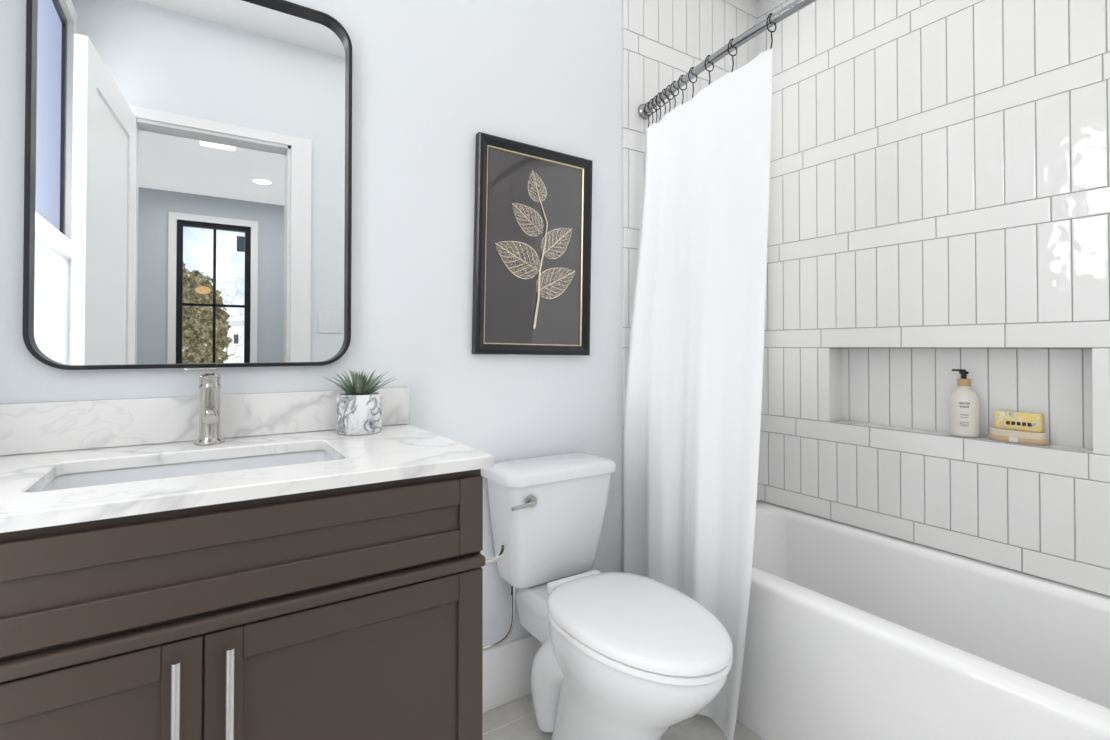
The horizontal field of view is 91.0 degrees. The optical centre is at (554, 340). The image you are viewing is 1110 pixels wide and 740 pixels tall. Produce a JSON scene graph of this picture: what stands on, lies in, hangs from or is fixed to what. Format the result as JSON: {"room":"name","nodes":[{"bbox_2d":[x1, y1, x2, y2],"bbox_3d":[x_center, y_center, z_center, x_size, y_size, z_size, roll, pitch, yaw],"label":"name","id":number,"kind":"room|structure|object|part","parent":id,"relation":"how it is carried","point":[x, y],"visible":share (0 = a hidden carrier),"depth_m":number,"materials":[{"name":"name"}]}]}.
{"room":"bathroom","nodes":[
{"label":"bathroom","id":0,"kind":"room"},
{"bbox_2d":[0,0,623,650],"bbox_3d":[-0.203,-0.190,1.810,2.815,2.695,0.120,0,-1,-33],"label":"wall","id":1,"kind":"structure","parent":0,"point":[438,86],"depth_m":1.66,"materials":[{"name":"white paint"}]},
{"bbox_2d":[22,0,351,369],"bbox_3d":[-0.829,-0.402,1.313,0.647,0.934,0.032,0,-1,-33],"label":"mirror","id":2,"kind":"object","parent":1,"relation":"attached to","point":[187,183],"visible":0.94,"depth_m":1.29,"materials":[{"name":"black metal"}]},
{"bbox_2d":[482,635,541,712],"bbox_3d":[-0.080,1.065,1.794,0.800,0.185,0.016,0,-1,-33],"label":"baseboard","id":3,"kind":"structure","parent":1,"relation":"attached to","point":[507,667],"depth_m":1.74,"materials":[{"name":"white"}]},
{"bbox_2d":[472,132,592,354],"bbox_3d":[-0.062,-0.296,1.812,0.452,0.697,0.028,0,-1,-33],"label":"picture frame","id":4,"kind":"object","parent":1,"relation":"attached to","point":[532,251],"visible":1,"depth_m":1.80,"materials":[{"name":"black wood"}]},
{"bbox_3d":[-0.059,-0.300,1.812,0.310,0.526,0.008,0,-1,-33],"label":"stem","id":5,"kind":"part","parent":4,"relation":"part of","materials":[{"name":"paper"}]},
{"bbox_2d":[622,0,759,531],"bbox_3d":[0.584,-0.410,2.245,0.784,2.246,0.011,0,-1,-33],"label":"wall tile","id":6,"kind":"structure","parent":1,"relation":"attached to","point":[665,43],"depth_m":2.12,"materials":[{"name":"white tile"}]},
{"bbox_2d":[482,693,764,739],"bbox_3d":[0.927,1.161,-0.406,3.515,0.060,5.040,0,-1,-33],"label":"floor","id":7,"kind":"structure","parent":0,"point":[514,719],"depth_m":1.63,"materials":[{"name":"tile"}]},
{"bbox_2d":[0,368,506,739],"bbox_3d":[-0.630,0.605,1.100,1.090,1.086,0.587,0,-1,-33],"label":"bathroom vanity","id":8,"kind":"object","parent":7,"relation":"on","point":[209,562],"visible":1,"depth_m":0.94,"materials":[{"name":"brown paint"}]},
{"bbox_2d":[39,450,335,491],"bbox_3d":[-0.684,0.335,1.069,0.530,0.150,0.320,0,-1,-33],"label":"basin","id":9,"kind":"object","parent":8,"relation":"in","point":[159,468],"depth_m":1.15,"materials":[{"name":"white ceramic"}]},
{"bbox_3d":[-0.536,0.611,0.832,0.083,0.270,0.035,0,-1,-33],"label":"handle","id":10,"kind":"part","parent":8,"relation":"part of","materials":[{"name":"silver metal"}]},
{"bbox_2d":[184,368,224,444],"bbox_3d":[-0.792,0.150,1.235,0.080,0.173,0.105,0,-1,-33],"label":"faucet","id":11,"kind":"object","parent":8,"relation":"on","point":[209,387],"depth_m":1.24,"materials":[{"name":"silver metal"}]},
{"bbox_2d":[321,369,398,434],"bbox_3d":[-0.503,0.157,1.429,0.199,0.165,0.198,0,-1,-33],"label":"plant","id":12,"kind":"object","parent":8,"relation":"on","point":[359,406],"visible":1,"depth_m":1.38,"materials":[{"name":"plant"}]},
{"bbox_3d":[-0.508,0.189,1.419,0.110,0.100,0.110,0,-1,-33],"label":"pot","id":13,"kind":"part","parent":12,"relation":"part of","materials":[{"name":"ceramic"}]},
{"bbox_2d":[482,452,732,739],"bbox_3d":[0.068,0.765,1.437,0.566,0.776,0.776,0,-1,-33],"label":"toilet","id":14,"kind":"object","parent":7,"relation":"on","point":[623,656],"visible":1,"depth_m":1.43,"materials":[{"name":"white ceramic"}]},
{"bbox_3d":[-0.087,0.462,1.542,0.092,0.034,0.044,0,-1,-33],"label":"lever","id":15,"kind":"part","parent":14,"relation":"part of","materials":[{"name":"silver metal"}]},
{"bbox_3d":[-0.015,0.582,1.718,0.375,0.322,0.189,0,-1,-33],"label":"tank","id":16,"kind":"part","parent":14,"relation":"part of","materials":[{"name":"white ceramic"}]},
{"bbox_3d":[-0.015,0.400,1.720,0.401,0.040,0.215,0,-1,-33],"label":"lid","id":17,"kind":"part","parent":14,"relation":"part of","materials":[{"name":"white ceramic"}]},
{"bbox_3d":[0.199,0.701,1.387,0.363,0.049,0.546,0,-1,-33],"label":"seat","id":18,"kind":"part","parent":14,"relation":"part of","materials":[{"name":"white plastic"}]},
{"bbox_2d":[736,501,1109,739],"bbox_3d":[1.018,0.931,1.614,0.724,0.448,1.514,0,-1,-33],"label":"bathtub","id":19,"kind":"object","parent":7,"relation":"on","point":[853,633],"visible":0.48,"depth_m":1.52,"materials":[{"name":"white ceramic"}]},
{"bbox_2d":[757,0,1109,597],"bbox_3d":[1.447,-0.190,1.826,0.210,2.695,1.650,0,-1,-33],"label":"wall","id":20,"kind":"structure","parent":0,"point":[939,197],"depth_m":1.85,"materials":[{"name":"tile"}]},
{"bbox_2d":[949,369,979,436],"bbox_3d":[1.372,0.209,1.830,0.084,0.222,0.084,0,-1,-33],"label":"bottle","id":21,"kind":"object","parent":20,"relation":"in","point":[964,410],"visible":1,"depth_m":1.80,"materials":[{"name":"white plastic"}]},
{"bbox_2d":[988,427,1048,444],"bbox_3d":[1.449,0.300,1.711,0.068,0.036,0.150,0,-1,-33],"label":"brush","id":22,"kind":"object","parent":20,"relation":"in","point":[1019,436],"visible":0.94,"depth_m":1.69,"materials":[{"name":"beige wood"}]},
{"bbox_2d":[994,410,1043,431],"bbox_3d":[1.458,0.254,1.716,0.030,0.056,0.118,0,-1,-33],"label":"soap","id":23,"kind":"object","parent":22,"relation":"on","point":[1022,421],"visible":0.96,"depth_m":1.70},
{"bbox_3d":[1.402,-0.425,0.966,0.805,2.246,0.011,0,-1,-33],"label":"wall tile","id":24,"kind":"structure","parent":0,"visible":0},
{"bbox_2d":[624,0,816,739],"bbox_3d":[0.697,0.110,1.405,0.187,2.040,1.516,0,-1,-33],"label":"curtain","id":25,"kind":"object","parent":24,"relation":"attached to","point":[693,405],"visible":0.83,"depth_m":1.67,"materials":[{"name":"white fabric"}]},
{"bbox_3d":[0.713,-0.879,1.427,0.149,0.060,1.516,0,-1,-33],"label":"rod","id":26,"kind":"part","parent":25,"relation":"part of","materials":[{"name":"silver metal"}]}
]}

